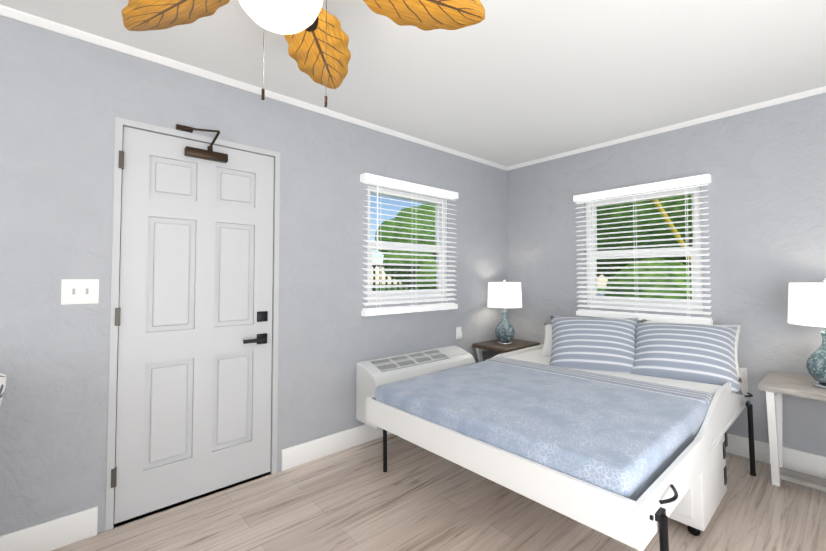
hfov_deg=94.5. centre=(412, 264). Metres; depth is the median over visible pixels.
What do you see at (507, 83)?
ceiling
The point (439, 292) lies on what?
window blind
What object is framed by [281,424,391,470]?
baseboard
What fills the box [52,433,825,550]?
floor
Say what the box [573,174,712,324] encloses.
window blind
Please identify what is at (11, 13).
crown molding
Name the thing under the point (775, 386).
side table
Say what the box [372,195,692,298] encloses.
trees
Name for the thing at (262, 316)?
bolt
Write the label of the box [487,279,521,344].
lamp
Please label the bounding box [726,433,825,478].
baseboard
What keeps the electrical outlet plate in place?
attached to the wall at (64, 101)
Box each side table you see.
[472,339,539,362]
[759,371,825,491]
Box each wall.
[0,15,507,535]
[507,93,825,456]
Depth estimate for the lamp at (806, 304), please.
2.17 m
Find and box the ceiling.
[0,0,825,166]
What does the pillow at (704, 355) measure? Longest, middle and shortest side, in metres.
0.610 x 0.520 x 0.240 m
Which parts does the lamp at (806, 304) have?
lamp shade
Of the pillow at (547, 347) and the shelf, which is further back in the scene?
the pillow at (547, 347)
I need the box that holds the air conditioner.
[356,345,475,429]
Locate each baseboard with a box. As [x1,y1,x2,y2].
[0,506,97,550]
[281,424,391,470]
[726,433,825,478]
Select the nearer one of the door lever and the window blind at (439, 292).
the door lever
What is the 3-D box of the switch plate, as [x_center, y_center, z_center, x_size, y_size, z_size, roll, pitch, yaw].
[-1.598,0.132,1.835,0.138,0.120,0.018,2,-2,-41]
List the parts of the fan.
blade, globe, chain, blade, blade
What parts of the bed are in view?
leg, footboard, leg, handle, mattress, cabinet drawer, leg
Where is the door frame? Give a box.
[105,117,279,530]
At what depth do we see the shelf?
2.25 m
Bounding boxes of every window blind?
[360,173,457,315]
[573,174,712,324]
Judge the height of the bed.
0.946 m
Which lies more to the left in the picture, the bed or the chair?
the chair
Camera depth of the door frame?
2.13 m
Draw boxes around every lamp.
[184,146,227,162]
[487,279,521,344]
[788,277,825,388]
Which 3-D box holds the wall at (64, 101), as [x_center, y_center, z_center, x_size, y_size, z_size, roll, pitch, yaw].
[-1.206,0.106,2.285,6.100,2.440,0.140,2,-2,-41]
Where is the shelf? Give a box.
[780,467,825,491]
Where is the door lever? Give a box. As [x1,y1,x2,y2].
[243,337,266,343]
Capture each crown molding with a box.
[0,5,506,170]
[507,86,825,170]
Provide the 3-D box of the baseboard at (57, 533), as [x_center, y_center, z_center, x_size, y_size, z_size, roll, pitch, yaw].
[-2.439,1.221,1.066,2.405,0.135,0.016,2,-2,-41]
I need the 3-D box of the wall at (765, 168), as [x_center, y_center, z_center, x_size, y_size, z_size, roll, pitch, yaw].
[2.657,0.110,2.400,0.140,2.440,5.060,2,-2,-41]
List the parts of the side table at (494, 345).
frame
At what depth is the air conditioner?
2.90 m
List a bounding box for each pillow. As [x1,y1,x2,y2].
[540,323,551,356]
[549,315,638,372]
[630,322,742,394]
[642,319,741,381]
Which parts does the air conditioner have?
lid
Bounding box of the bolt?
[257,311,267,321]
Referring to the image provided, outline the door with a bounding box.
[111,127,273,523]
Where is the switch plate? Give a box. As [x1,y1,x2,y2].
[61,279,98,304]
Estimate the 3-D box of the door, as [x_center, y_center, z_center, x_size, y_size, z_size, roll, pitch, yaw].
[-1.217,0.302,2.206,0.803,2.018,0.068,2,-2,-41]
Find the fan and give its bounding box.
[121,0,484,106]
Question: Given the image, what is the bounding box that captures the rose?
[257,333,266,343]
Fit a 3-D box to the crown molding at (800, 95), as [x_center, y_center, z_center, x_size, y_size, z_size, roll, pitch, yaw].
[2.593,-1.096,2.381,0.030,0.032,4.780,2,-2,-41]
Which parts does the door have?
door hinge, door hinge, door hinge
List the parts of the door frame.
door closer arm, door jamb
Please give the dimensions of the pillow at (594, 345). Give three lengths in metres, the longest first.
0.640 x 0.550 x 0.240 m
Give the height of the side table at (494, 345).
0.600 m
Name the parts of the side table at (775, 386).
frame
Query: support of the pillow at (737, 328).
on the bed
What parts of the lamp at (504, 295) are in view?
lamp shade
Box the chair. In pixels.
[0,373,5,404]
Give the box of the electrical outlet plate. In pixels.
[456,327,461,339]
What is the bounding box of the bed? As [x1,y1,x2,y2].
[366,315,756,550]
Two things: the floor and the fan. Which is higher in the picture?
the fan
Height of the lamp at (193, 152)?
0.048 m

